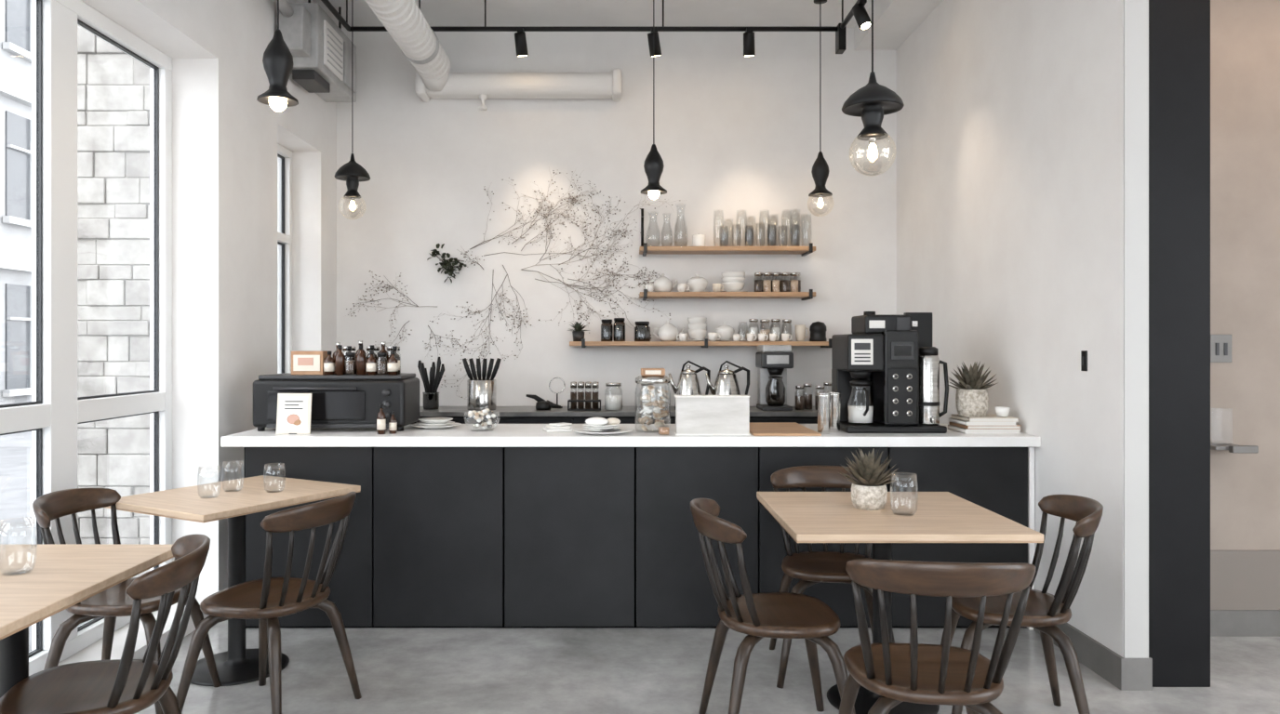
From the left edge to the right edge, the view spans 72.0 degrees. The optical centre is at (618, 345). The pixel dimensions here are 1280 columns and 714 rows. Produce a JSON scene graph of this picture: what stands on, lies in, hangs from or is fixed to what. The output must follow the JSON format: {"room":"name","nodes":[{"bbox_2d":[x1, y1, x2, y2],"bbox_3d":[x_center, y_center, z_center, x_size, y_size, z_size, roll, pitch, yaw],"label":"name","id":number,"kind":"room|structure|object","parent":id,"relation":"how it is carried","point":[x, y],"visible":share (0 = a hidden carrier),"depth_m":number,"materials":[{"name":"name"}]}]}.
{"room":"cafe","nodes":[
{"label":"cafe","id":0,"kind":"room"},
{"bbox_2d":[57,0,336,666],"bbox_3d":[-2.240,-0.470,1.700,0.320,3.740,9.600,0,0,0],"label":"wall","id":1,"kind":"structure","parent":0,"point":[225,140],"depth_m":4.66,"materials":[{"name":"paint"}]},
{"bbox_2d":[0,0,172,676],"bbox_3d":[-2.360,-0.085,2.790,0.080,2.810,3.580,0,0,0],"label":"window","id":2,"kind":"structure","parent":1,"relation":"in","point":[55,410],"depth_m":3.71,"materials":[{"name":"white metal"}]},
{"bbox_2d":[277,143,292,373],"bbox_3d":[-2.320,-0.525,5.765,0.080,1.650,0.790,0,0,0],"label":"window","id":3,"kind":"structure","parent":1,"relation":"in","point":[285,160],"depth_m":6.11,"materials":[{"name":"white"}]},
{"bbox_2d":[312,0,875,27],"bbox_3d":[1.100,-2.400,1.760,7.000,0.120,9.720,0,0,0],"label":"ceiling","id":4,"kind":"structure","parent":0,"point":[436,12],"depth_m":6.18,"materials":[{"name":"paint"}]},
{"bbox_2d":[256,0,298,111],"bbox_3d":[-1.469,-1.674,3.800,0.168,1.332,0.168,0,0,0],"label":"pendant lamp","id":5,"kind":"object","parent":4,"relation":"hanging from","point":[277,60],"visible":1,"depth_m":3.77,"materials":[{"name":"black metal"}]},
{"bbox_2d":[274,0,356,102],"bbox_3d":[-1.960,-2.004,5.608,0.240,0.687,1.284,0,0,0],"label":"hvac unit","id":6,"kind":"object","parent":4,"relation":"hanging from","point":[321,52],"visible":0.97,"depth_m":5.53,"materials":[{"name":"metal"}]},
{"bbox_2d":[334,0,370,218],"bbox_3d":[-1.752,-1.583,5.800,0.227,1.514,0.227,0,0,0],"label":"pendant lamp","id":7,"kind":"object","parent":4,"relation":"hanging from","point":[352,172],"visible":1,"depth_m":5.77,"materials":[{"name":"black metal"}]},
{"bbox_2d":[364,0,450,92],"bbox_3d":[-1.310,-2.075,4.092,0.250,0.529,4.585,0,0,0],"label":"air duct","id":8,"kind":"object","parent":4,"relation":"hanging from","point":[404,20],"visible":1,"depth_m":5.46,"materials":[{"name":"white metal"}]},
{"bbox_2d":[415,67,621,102],"bbox_3d":[-0.715,-1.880,6.378,1.470,0.190,0.235,0,0,0],"label":"air duct","id":9,"kind":"object","parent":8,"relation":"attached to","point":[459,85],"visible":0.77,"depth_m":6.29,"materials":[{"name":"white metal"}]},
{"bbox_2d":[320,0,857,53],"bbox_3d":[-0.156,-2.160,3.750,3.362,0.360,4.500,0,0,0],"label":"track","id":10,"kind":"object","parent":4,"relation":"attached to","point":[840,30],"visible":1,"depth_m":5.94,"materials":[{"name":"black metal"}]},
{"bbox_2d":[514,26,528,56],"bbox_3d":[-0.659,-2.042,5.954,0.079,0.186,0.119,0,0,17],"label":"track spotlight","id":11,"kind":"object","parent":10,"relation":"attached to","point":[521,47],"visible":1,"depth_m":5.92,"materials":[{"name":"black metal"}]},
{"bbox_2d":[647,26,661,56],"bbox_3d":[0.243,-2.042,5.954,0.080,0.186,0.126,0,0,23],"label":"track spotlight","id":12,"kind":"object","parent":10,"relation":"attached to","point":[658,51],"visible":0.83,"depth_m":5.92,"materials":[{"name":"black metal"}]},
{"bbox_2d":[743,26,755,56],"bbox_3d":[0.881,-2.042,5.954,0.085,0.185,0.114,0,0,0],"label":"track spotlight","id":13,"kind":"object","parent":10,"relation":"attached to","point":[749,49],"visible":1,"depth_m":5.92,"materials":[{"name":"black metal"}]},
{"bbox_2d":[851,0,871,30],"bbox_3d":[1.503,-2.042,5.446,0.087,0.186,0.133,0,0,-31],"label":"track spotlight","id":14,"kind":"object","parent":10,"relation":"attached to","point":[862,19],"visible":0.99,"depth_m":5.42,"materials":[{"name":"black metal"}]},
{"bbox_2d":[640,0,666,199],"bbox_3d":[0.200,-1.583,5.000,0.152,1.513,0.152,0,0,0],"label":"pendant lamp","id":15,"kind":"object","parent":4,"relation":"hanging from","point":[653,166],"visible":1,"depth_m":4.97,"materials":[{"name":"black metal"}]},
{"bbox_2d":[808,0,832,216],"bbox_3d":[1.363,-1.603,5.950,0.176,1.473,0.176,0,0,0],"label":"pendant lamp","id":16,"kind":"object","parent":4,"relation":"hanging from","point":[820,171],"visible":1,"depth_m":5.93,"materials":[{"name":"black metal"}]},
{"bbox_2d":[841,0,904,176],"bbox_3d":[0.980,-1.496,3.400,0.232,1.687,0.232,0,0,0],"label":"pendant lamp","id":17,"kind":"object","parent":4,"relation":"hanging from","point":[873,100],"visible":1,"depth_m":3.37,"materials":[{"name":"black metal"}]},
{"bbox_2d":[336,27,896,406],"bbox_3d":[-0.125,-0.470,6.560,4.550,3.740,0.120,0,0,0],"label":"wall","id":18,"kind":"structure","parent":0,"point":[734,131],"depth_m":6.50,"materials":[{"name":"paint"}]},
{"bbox_2d":[426,243,466,282],"bbox_3d":[-1.258,-0.597,6.461,0.288,0.293,0.073,0,0,0],"label":"leaf sprig","id":19,"kind":"object","parent":18,"relation":"attached to","point":[446,263],"visible":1,"depth_m":6.45,"materials":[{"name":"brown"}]},
{"bbox_2d":[346,170,679,399],"bbox_3d":[-0.759,-0.463,6.488,2.531,1.733,0.016,0,0,0],"label":"mural","id":20,"kind":"object","parent":18,"relation":"attached to","point":[574,200],"visible":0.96,"depth_m":6.49,"materials":[{"name":"beige paint"}]},
{"bbox_2d":[569,338,831,347],"bbox_3d":[0.625,-0.011,6.362,1.950,0.067,0.273,0,0,0],"label":"floating shelf","id":21,"kind":"object","parent":18,"relation":"attached to","point":[704,344],"visible":0.83,"depth_m":6.24,"materials":[{"name":"brown wood"}]},
{"bbox_2d":[566,321,589,341],"bbox_3d":[-0.290,-0.099,6.361,0.175,0.148,0.147,0,0,0],"label":"potted succulent","id":22,"kind":"object","parent":21,"relation":"on","point":[578,333],"visible":0.94,"depth_m":6.33,"materials":[{"name":"green plant"}]},
{"bbox_2d":[600,320,613,341],"bbox_3d":[-0.085,-0.104,6.360,0.086,0.158,0.086,0,0,0],"label":"canister","id":23,"kind":"object","parent":21,"relation":"on","point":[606,327],"visible":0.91,"depth_m":6.33,"materials":[{"name":"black glass"}]},
{"bbox_2d":[613,318,625,341],"bbox_3d":[0.005,-0.109,6.360,0.086,0.168,0.086,0,0,0],"label":"canister","id":24,"kind":"object","parent":21,"relation":"on","point":[619,326],"visible":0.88,"depth_m":6.33,"materials":[{"name":"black glass"}]},
{"bbox_2d":[634,321,650,341],"bbox_3d":[0.170,-0.097,6.360,0.116,0.143,0.116,0,0,0],"label":"canister","id":25,"kind":"object","parent":21,"relation":"on","point":[642,330],"visible":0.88,"depth_m":6.31,"materials":[{"name":"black glass"}]},
{"bbox_2d":[652,320,684,341],"bbox_3d":[0.362,-0.103,6.380,0.159,0.156,0.188,0,0,39],"label":"teapot","id":26,"kind":"object","parent":21,"relation":"on","point":[668,332],"visible":0.83,"depth_m":6.33,"materials":[{"name":"white ceramic"}]},
{"bbox_2d":[686,317,708,341],"bbox_3d":[0.570,-0.111,6.390,0.175,0.173,0.175,0,0,0],"label":"bowls","id":27,"kind":"object","parent":21,"relation":"on","point":[697,330],"visible":0.94,"depth_m":6.33,"materials":[{"name":"white ceramic"}]},
{"bbox_2d":[715,321,733,341],"bbox_3d":[0.770,-0.097,6.390,0.175,0.144,0.175,0,0,0],"label":"bowl","id":28,"kind":"object","parent":21,"relation":"on","point":[726,332],"visible":0.91,"depth_m":6.34,"materials":[{"name":"white ceramic"}]},
{"bbox_2d":[748,319,758,341],"bbox_3d":[0.980,-0.106,6.400,0.076,0.163,0.076,0,0,0],"label":"jar","id":29,"kind":"object","parent":21,"relation":"on","point":[752,330],"visible":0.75,"depth_m":6.37,"materials":[{"name":"clear glass"}]},
{"bbox_2d":[770,319,780,341],"bbox_3d":[1.140,-0.106,6.400,0.076,0.163,0.076,0,0,0],"label":"jar","id":30,"kind":"object","parent":21,"relation":"on","point":[773,330],"visible":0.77,"depth_m":6.37,"materials":[{"name":"clear glass"}]},
{"bbox_2d":[795,324,809,341],"bbox_3d":[1.316,-0.085,6.354,0.091,0.120,0.076,0,0,-34],"label":"coffee mug","id":31,"kind":"object","parent":21,"relation":"on","point":[800,329],"visible":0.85,"depth_m":6.32,"materials":[{"name":"beige ceramic"}]},
{"bbox_2d":[809,321,826,341],"bbox_3d":[1.440,-0.098,6.360,0.120,0.145,0.120,0,0,0],"label":"coffee grinder","id":32,"kind":"object","parent":21,"relation":"on","point":[818,330],"visible":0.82,"depth_m":6.31,"materials":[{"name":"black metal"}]},
{"bbox_2d":[639,208,815,256],"bbox_3d":[0.775,-0.827,6.362,1.250,0.347,0.273,0,0,0],"label":"floating shelf","id":33,"kind":"object","parent":18,"relation":"attached to","point":[644,249],"visible":1,"depth_m":6.24,"materials":[{"name":"brown wood"}]},
{"bbox_2d":[692,234,705,246],"bbox_3d":[0.575,-0.750,6.320,0.094,0.100,0.094,0,0,0],"label":"pillar candle","id":34,"kind":"object","parent":33,"relation":"on","point":[698,240],"visible":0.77,"depth_m":6.28,"materials":[{"name":"white wax"}]},
{"bbox_2d":[639,289,815,300],"bbox_3d":[0.775,-0.361,6.362,1.250,0.067,0.273,0,0,0],"label":"floating shelf","id":35,"kind":"object","parent":18,"relation":"attached to","point":[805,296],"visible":1,"depth_m":6.24,"materials":[{"name":"brown wood"}]},
{"bbox_2d":[649,273,677,292],"bbox_3d":[0.322,-0.447,6.380,0.146,0.144,0.175,0,0,33],"label":"teapot","id":36,"kind":"object","parent":35,"relation":"on","point":[662,284],"visible":0.85,"depth_m":6.33,"materials":[{"name":"white ceramic"}]},
{"bbox_2d":[685,273,710,292],"bbox_3d":[0.570,-0.447,6.380,0.195,0.144,0.195,0,0,0],"label":"bowl","id":37,"kind":"object","parent":35,"relation":"on","point":[697,284],"visible":0.8,"depth_m":6.32,"materials":[{"name":"white ceramic"}]},
{"bbox_2d":[720,271,747,292],"bbox_3d":[0.830,-0.449,6.380,0.212,0.148,0.212,0,0,0],"label":"bowls","id":38,"kind":"object","parent":35,"relation":"on","point":[732,281],"visible":0.88,"depth_m":6.31,"materials":[{"name":"white ceramic"}]},
{"bbox_2d":[754,272,761,292],"bbox_3d":[1.000,-0.447,6.320,0.058,0.143,0.058,0,0,0],"label":"spice jar","id":39,"kind":"object","parent":35,"relation":"on","point":[757,283],"visible":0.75,"depth_m":6.30,"materials":[{"name":"clear glass"}]},
{"bbox_2d":[763,272,771,292],"bbox_3d":[1.065,-0.447,6.320,0.058,0.143,0.058,0,0,0],"label":"spice jar","id":40,"kind":"object","parent":35,"relation":"on","point":[766,283],"visible":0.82,"depth_m":6.30,"materials":[{"name":"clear glass"}]},
{"bbox_2d":[772,272,779,292],"bbox_3d":[1.130,-0.447,6.320,0.058,0.143,0.058,0,0,0],"label":"spice jar","id":41,"kind":"object","parent":35,"relation":"on","point":[775,283],"visible":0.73,"depth_m":6.30,"materials":[{"name":"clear glass"}]},
{"bbox_2d":[781,272,788,292],"bbox_3d":[1.195,-0.447,6.320,0.058,0.143,0.058,0,0,0],"label":"spice jar","id":42,"kind":"object","parent":35,"relation":"on","point":[784,283],"visible":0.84,"depth_m":6.30,"materials":[{"name":"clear glass"}]},
{"bbox_2d":[790,272,798,292],"bbox_3d":[1.260,-0.447,6.320,0.058,0.143,0.058,0,0,0],"label":"spice jar","id":43,"kind":"object","parent":35,"relation":"on","point":[793,283],"visible":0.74,"depth_m":6.30,"materials":[{"name":"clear glass"}]},
{"bbox_2d":[133,620,1279,713],"bbox_3d":[1.100,1.460,1.760,7.000,0.120,9.720,0,0,0],"label":"floor","id":44,"kind":"structure","parent":0,"point":[399,671],"depth_m":3.72,"materials":[{"name":"concrete"}]},
{"bbox_2d":[0,545,173,698],"bbox_3d":[-1.720,1.022,2.375,0.620,0.755,0.950,0,0,0],"label":"cafe table","id":45,"kind":"object","parent":44,"relation":"on","point":[57,579],"visible":0.88,"depth_m":2.46,"materials":[{"name":"brown wood"}]},
{"bbox_2d":[0,533,210,713],"bbox_3d":[-1.428,0.983,2.428,0.547,0.841,0.505,0,0,-15],"label":"dining chair","id":46,"kind":"object","parent":44,"relation":"on","point":[126,685],"visible":1,"depth_m":2.39,"materials":[{"name":"brown wood"}]},
{"bbox_2d":[32,487,220,713],"bbox_3d":[-1.893,0.983,3.358,0.547,0.841,0.505,0,0,-3],"label":"dining chair","id":47,"kind":"object","parent":44,"relation":"on","point":[113,602],"visible":0.64,"depth_m":3.34,"materials":[{"name":"brown wood"}]},
{"bbox_2d":[105,475,360,686],"bbox_3d":[-1.655,1.020,3.820,0.660,0.760,0.800,0,0,29],"label":"cafe table","id":48,"kind":"object","parent":44,"relation":"on","point":[239,665],"visible":0.84,"depth_m":3.78,"materials":[{"name":"brown wood"}]},
{"bbox_2d":[176,492,361,713],"bbox_3d":[-1.289,0.983,3.320,0.547,0.841,0.505,0,0,17],"label":"dining chair","id":49,"kind":"object","parent":44,"relation":"on","point":[267,599],"visible":1,"depth_m":3.19,"materials":[{"name":"brown wood"}]},
{"bbox_2d":[416,406,817,424],"bbox_3d":[-0.015,0.925,6.199,4.126,0.950,0.598,0,0,0],"label":"countertop","id":50,"kind":"structure","parent":44,"relation":"on","point":[504,415],"depth_m":5.93,"materials":[{"name":"stone"}]},
{"bbox_2d":[417,357,444,410],"bbox_3d":[-1.318,0.267,6.144,0.181,0.367,0.143,0,0,30],"label":"utensil cup","id":51,"kind":"object","parent":50,"relation":"on","point":[431,396],"visible":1,"depth_m":6.12,"materials":[{"name":"black plastic"}]},
{"bbox_2d":[462,358,501,411],"bbox_3d":[-0.950,0.271,6.115,0.207,0.359,0.206,0,0,-45],"label":"canister","id":52,"kind":"object","parent":50,"relation":"on","point":[481,393],"visible":0.97,"depth_m":6.07,"materials":[{"name":"metal"}]},
{"bbox_2d":[525,394,560,410],"bbox_3d":[-0.520,0.396,6.100,0.243,0.108,0.110,0,0,0],"label":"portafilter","id":53,"kind":"object","parent":50,"relation":"on","point":[541,405],"visible":1,"depth_m":6.08,"materials":[{"name":"black metal"}]},
{"bbox_2d":[567,381,600,411],"bbox_3d":[-0.235,0.351,6.080,0.228,0.197,0.120,0,0,0],"label":"rack","id":54,"kind":"object","parent":50,"relation":"on","point":[573,400],"visible":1,"depth_m":6.06,"materials":[{"name":"black metal"}]},
{"bbox_2d":[605,382,622,410],"bbox_3d":[-0.035,0.356,6.080,0.124,0.188,0.124,0,0,0],"label":"glass jar","id":55,"kind":"object","parent":50,"relation":"on","point":[612,402],"visible":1,"depth_m":6.03,"materials":[{"name":"clear glass"}]},
{"bbox_2d":[668,360,710,410],"bbox_3d":[0.492,0.279,6.119,0.216,0.342,0.210,0,0,44],"label":"kettle","id":56,"kind":"object","parent":50,"relation":"on","point":[688,383],"visible":0.67,"depth_m":6.07,"materials":[{"name":"metal"}]},
{"bbox_2d":[705,360,749,395],"bbox_3d":[0.752,0.279,6.079,0.228,0.342,0.224,0,0,44],"label":"kettle","id":57,"kind":"object","parent":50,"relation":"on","point":[726,383],"visible":0.62,"depth_m":6.03,"materials":[{"name":"metal"}]},
{"bbox_2d":[755,345,793,411],"bbox_3d":[1.085,0.225,6.129,0.220,0.450,0.302,0,0,0],"label":"drip coffee maker","id":58,"kind":"object","parent":50,"relation":"on","point":[772,362],"visible":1,"depth_m":6.03,"materials":[{"name":"grey plastic"}]},
{"bbox_2d":[795,386,804,410],"bbox_3d":[1.250,0.366,6.080,0.068,0.168,0.068,0,0,0],"label":"glass canister","id":59,"kind":"object","parent":50,"relation":"on","point":[799,400],"visible":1,"depth_m":6.05,"materials":[{"name":"glass"}]},
{"bbox_2d":[802,384,812,409],"bbox_3d":[1.320,0.361,6.150,0.068,0.178,0.068,0,0,0],"label":"glass canister","id":60,"kind":"object","parent":50,"relation":"on","point":[807,397],"visible":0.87,"depth_m":6.12,"materials":[{"name":"glass"}]},
{"bbox_2d":[220,424,1040,629],"bbox_3d":[0.059,0.922,4.620,3.978,0.955,0.700,0,0,0],"label":"counter","id":61,"kind":"object","parent":44,"relation":"on","point":[462,526],"depth_m":4.33,"materials":[{"name":"black"}]},
{"bbox_2d":[276,393,312,434],"bbox_3d":[-1.620,0.343,4.410,0.170,0.203,0.060,0,0,0],"label":"menu card","id":62,"kind":"object","parent":61,"relation":"on","point":[294,410],"visible":1,"depth_m":4.39,"materials":[{"name":"white paper"}]},
{"bbox_2d":[253,373,419,431],"bbox_3d":[-1.510,0.301,4.691,0.820,0.288,0.418,0,0,0],"label":"countertop oven","id":63,"kind":"object","parent":61,"relation":"on","point":[341,401],"visible":0.84,"depth_m":4.52,"materials":[{"name":"black metal"}]},
{"bbox_2d":[291,350,330,374],"bbox_3d":[-1.635,0.095,4.677,0.170,0.125,0.126,0,0,0],"label":"framed sign","id":64,"kind":"object","parent":63,"relation":"on","point":[302,362],"visible":0.84,"depth_m":4.62,"materials":[{"name":"brown wood"}]},
{"bbox_2d":[323,351,334,375],"bbox_3d":[-1.510,0.095,4.600,0.054,0.125,0.054,0,0,0],"label":"syrup bottle","id":65,"kind":"object","parent":63,"relation":"on","point":[329,362],"visible":1,"depth_m":4.58,"materials":[{"name":"brown"}]},
{"bbox_2d":[334,345,345,375],"bbox_3d":[-1.455,0.080,4.600,0.052,0.155,0.052,0,0,0],"label":"syrup bottle","id":66,"kind":"object","parent":63,"relation":"on","point":[340,357],"visible":0.98,"depth_m":4.58,"materials":[{"name":"brown glass"}]},
{"bbox_2d":[345,352,355,374],"bbox_3d":[-1.400,0.098,4.600,0.054,0.118,0.054,0,0,0],"label":"jar","id":67,"kind":"object","parent":63,"relation":"on","point":[350,366],"visible":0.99,"depth_m":4.58,"materials":[{"name":"clear glass"}]},
{"bbox_2d":[356,345,366,375],"bbox_3d":[-1.345,0.080,4.600,0.052,0.155,0.052,0,0,0],"label":"syrup bottle","id":68,"kind":"object","parent":63,"relation":"on","point":[361,359],"visible":0.99,"depth_m":4.58,"materials":[{"name":"brown glass"}]},
{"bbox_2d":[366,351,376,375],"bbox_3d":[-1.290,0.095,4.600,0.054,0.125,0.054,0,0,0],"label":"syrup bottle","id":69,"kind":"object","parent":63,"relation":"on","point":[371,362],"visible":0.98,"depth_m":4.58,"materials":[{"name":"brown"}]},
{"bbox_2d":[376,352,386,374],"bbox_3d":[-1.235,0.098,4.600,0.054,0.118,0.054,0,0,0],"label":"jar","id":70,"kind":"object","parent":63,"relation":"on","point":[381,366],"visible":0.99,"depth_m":4.58,"materials":[{"name":"clear glass"}]},
{"bbox_2d":[386,351,398,375],"bbox_3d":[-1.180,0.095,4.600,0.054,0.125,0.054,0,0,0],"label":"syrup bottle","id":71,"kind":"object","parent":63,"relation":"on","point":[393,363],"visible":0.98,"depth_m":4.58,"materials":[{"name":"brown"}]},
{"bbox_2d":[376,403,386,434],"bbox_3d":[-1.185,0.370,4.400,0.042,0.150,0.042,0,0,0],"label":"dropper bottle","id":72,"kind":"object","parent":61,"relation":"on","point":[380,419],"visible":1,"depth_m":4.38,"materials":[{"name":"brown"}]},
{"bbox_2d":[388,411,397,434],"bbox_3d":[-1.135,0.390,4.430,0.038,0.110,0.038,0,0,0],"label":"dropper bottle","id":73,"kind":"object","parent":61,"relation":"on","point":[393,424],"visible":1,"depth_m":4.42,"materials":[{"name":"brown"}]},
{"bbox_2d":[410,417,461,429],"bbox_3d":[-0.980,0.420,4.720,0.270,0.050,0.270,0,0,0],"label":"serving plate","id":74,"kind":"object","parent":61,"relation":"on","point":[430,423],"visible":1,"depth_m":4.66,"materials":[{"name":"white ceramic"}]},
{"bbox_2d":[463,408,496,430],"bbox_3d":[-0.710,0.387,4.580,0.189,0.116,0.189,0,0,6],"label":"sugar bowl","id":75,"kind":"object","parent":61,"relation":"on","point":[481,416],"visible":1,"depth_m":4.56,"materials":[{"name":"clear glass"}]},
{"bbox_2d":[542,422,572,432],"bbox_3d":[-0.313,0.426,4.559,0.144,0.038,0.120,0,0,-17],"label":"folded napkin","id":76,"kind":"object","parent":61,"relation":"on","point":[552,427],"visible":0.99,"depth_m":4.52,"materials":[{"name":"white fabric"}]},
{"bbox_2d":[572,417,633,435],"bbox_3d":[-0.080,0.405,4.440,0.310,0.080,0.310,0,0,0],"label":"plate","id":77,"kind":"object","parent":61,"relation":"on","point":[593,426],"visible":1,"depth_m":4.41,"materials":[{"name":"white ceramic"}]},
{"bbox_2d":[635,368,670,432],"bbox_3d":[0.175,0.283,4.520,0.184,0.323,0.184,0,0,0],"label":"cookie jar","id":78,"kind":"object","parent":61,"relation":"on","point":[648,376],"visible":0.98,"depth_m":4.48,"materials":[{"name":"clear glass"}]},
{"bbox_2d":[674,395,750,435],"bbox_3d":[0.465,0.348,4.380,0.370,0.194,0.090,0,0,0],"label":"sign box","id":79,"kind":"object","parent":61,"relation":"on","point":[695,415],"visible":1,"depth_m":4.34,"materials":[{"name":"white wood"}]},
{"bbox_2d":[749,422,821,436],"bbox_3d":[0.825,0.439,4.610,0.330,0.012,0.620,0,0,0],"label":"board","id":80,"kind":"object","parent":61,"relation":"on","point":[756,429],"visible":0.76,"depth_m":4.48,"materials":[{"name":"brown wood"}]},
{"bbox_2d":[816,392,831,434],"bbox_3d":[1.030,0.343,4.420,0.073,0.204,0.073,0,0,0],"label":"steel tumbler","id":81,"kind":"object","parent":61,"relation":"on","point":[823,399],"visible":0.96,"depth_m":4.39,"materials":[{"name":"silver metal"}]},
{"bbox_2d":[826,391,840,432],"bbox_3d":[1.105,0.343,4.520,0.073,0.204,0.073,0,0,0],"label":"steel tumbler","id":82,"kind":"object","parent":61,"relation":"on","point":[835,396],"visible":0.79,"depth_m":4.49,"materials":[{"name":"silver metal"}]},
{"bbox_2d":[831,311,948,433],"bbox_3d":[1.422,0.135,4.619,0.545,0.620,0.402,0,0,0],"label":"coffee machine","id":83,"kind":"object","parent":61,"relation":"on","point":[886,372],"visible":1,"depth_m":4.46,"materials":[{"name":"black metal"}]},
{"bbox_2d":[947,414,1021,433],"bbox_3d":[1.880,0.406,4.540,0.280,0.078,0.240,0,0,0],"label":"book stack","id":84,"kind":"object","parent":61,"relation":"on","point":[990,423],"visible":0.98,"depth_m":4.42,"materials":[{"name":"white paper"}]},
{"bbox_2d":[947,361,997,416],"bbox_3d":[1.829,0.224,4.560,0.258,0.285,0.259,0,0,0],"label":"potted succulent","id":85,"kind":"object","parent":84,"relation":"on","point":[972,394],"visible":0.99,"depth_m":4.50,"materials":[{"name":"green plant"}]},
{"bbox_2d":[995,406,1009,417],"bbox_3d":[1.960,0.342,4.500,0.070,0.050,0.070,0,0,0],"label":"espresso cup","id":86,"kind":"object","parent":84,"relation":"on","point":[1000,411],"visible":1,"depth_m":4.47,"materials":[{"name":"white ceramic"}]},
{"bbox_2d":[690,498,855,713],"bbox_3d":[0.527,0.983,3.118,0.547,0.841,0.505,0,0,-4],"label":"dining chair","id":87,"kind":"object","parent":44,"relation":"on","point":[769,615],"visible":1,"depth_m":3.01,"materials":[{"name":"brown wood"}]},
{"bbox_2d":[769,466,894,689],"bbox_3d":[0.923,0.983,3.833,0.505,0.841,0.547,0,0,6],"label":"dining chair","id":88,"kind":"object","parent":44,"relation":"on","point":[811,567],"visible":0.56,"depth_m":3.94,"materials":[{"name":"brown wood"}]},
{"bbox_2d":[756,492,1043,713],"bbox_3d":[1.035,1.025,3.460,0.850,0.750,0.880,0,0,0],"label":"cafe table","id":89,"kind":"object","parent":44,"relation":"on","point":[807,517],"visible":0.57,"depth_m":3.34,"materials":[{"name":"brown wood"}]},
{"bbox_2d":[839,449,899,510],"bbox_3d":[0.999,0.531,3.521,0.241,0.237,0.241,0,0,0],"label":"potted succulent","id":90,"kind":"object","parent":89,"relation":"on","point":[870,493],"visible":1,"depth_m":3.47,"materials":[{"name":"green plant"}]},
{"bbox_2d":[838,560,1035,713],"bbox_3d":[0.887,0.983,2.537,0.505,0.841,0.547,0,0,6],"label":"dining chair","id":91,"kind":"object","parent":44,"relation":"on","point":[913,672],"visible":1,"depth_m":2.37,"materials":[{"name":"brown wood"}]},
{"bbox_2d":[940,494,1103,713],"bbox_3d":[1.462,0.983,3.233,0.547,0.841,0.505,0,0,13],"label":"dining chair","id":92,"kind":"object","parent":44,"relation":"on","point":[1045,611],"visible":0.82,"depth_m":3.13,"materials":[{"name":"brown wood"}]},
{"bbox_2d":[1148,0,1210,687],"bbox_3d":[2.285,-0.470,3.700,0.270,3.740,0.200,0,0,0],"label":"column","id":93,"kind":"structure","parent":44,"relation":"on","point":[1179,30],"depth_m":3.60,"materials":[{"name":"paint"}]},
{"bbox_2d":[854,0,942,49],"bbox_3d":[1.895,-2.260,5.040,0.310,0.160,2.920,0,0,0],"label":"ceiling beam","id":94,"kind":"structure","parent":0,"point":[894,20],"depth_m":5.97,"materials":[{"name":"white paint"}]},
{"bbox_2d":[896,0,1123,657],"bbox_3d":[2.100,-0.470,5.040,0.100,3.740,2.920,0,0,0],"label":"wall","id":95,"kind":"structure","parent":0,"point":[1010,121],"depth_m":4.32,"materials":[{"name":"paint"}]},
{"bbox_2d":[1080,350,1087,371],"bbox_3d":[2.044,0.070,3.870,0.012,0.090,0.040,0,0,0],"label":"wall switch","id":96,"kind":"object","parent":95,"relation":"attached to","point":[1084,353],"visible":1,"depth_m":3.86,"materials":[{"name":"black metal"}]},
{"bbox_2d":[1033,623,1152,691],"bbox_3d":[2.098,1.335,3.942,0.125,0.130,0.755,0,0,0],"label":"baseboard","id":97,"kind":"structure","parent":95,"relation":"attached to","point":[1126,674],"depth_m":3.64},
{"bbox_2d":[1123,0,1148,658],"bbox_3d":[2.101,-0.535,3.576,0.098,3.610,0.008,0,0,0],"label":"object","id":98,"kind":"structure","parent":95,"relation":"attached to","point":[1136,12],"depth_m":3.57,"materials":[{"name":"grey paint"}]},
{"bbox_2d":[1210,0,1279,610],"bbox_3d":[3.325,-0.470,4.317,2.350,3.740,0.165,0,0,0],"label":"wall","id":99,"kind":"structure","parent":0,"point":[1245,34],"depth_m":4.25,"materials":[{"name":"brown"}]},
{"bbox_2d":[1210,334,1231,362],"bbox_3d":[2.902,0.018,4.244,0.105,0.135,0.012,0,0,0],"label":"outlet plate","id":100,"kind":"object","parent":99,"relation":"attached to","point":[1220,345],"visible":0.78,"depth_m":4.24,"materials":[{"name":"white plastic"}]},
{"bbox_2d":[1210,443,1258,453],"bbox_3d":[2.890,0.403,4.175,0.180,0.205,0.150,0,0,0],"label":"door handle","id":101,"kind":"object","parent":99,"relation":"attached to","point":[1233,448],"visible":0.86,"depth_m":4.10,"materials":[{"name":"grey metal"}]},
{"bbox_2d":[1210,610,1279,637],"bbox_3d":[3.325,1.337,4.237,2.350,0.125,0.025,0,0,0],"label":"baseboard","id":102,"kind":"structure","parent":99,"relation":"attached to","point":[1223,623],"depth_m":4.22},
{"label":"outside","id":103,"kind":"structure","parent":0,"visible":0},
{"bbox_2d":[0,431,90,652],"bbox_3d":[-10.000,1.575,15.000,60.000,0.250,90.000,0,0,0],"label":"ground","id":104,"kind":"structure","parent":103,"point":[15,448],"depth_m":8.83,"materials":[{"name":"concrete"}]},
{"bbox_2d":[0,0,31,404],"bbox_3d":[-13.400,-5.075,24.000,5.200,13.050,44.000,0,0,0],"label":"building","id":105,"kind":"structure","parent":104,"relation":"on","point":[15,15],"depth_m":16.01,"materials":[{"name":"grey"}]},
{"bbox_2d":[77,24,150,577],"bbox_3d":[-2.770,-0.879,4.965,0.700,4.658,0.570,0,0,0],"label":"stone pier","id":106,"kind":"structure","parent":104,"relation":"on","point":[113,86],"depth_m":4.74,"materials":[{"name":"grey brick"}]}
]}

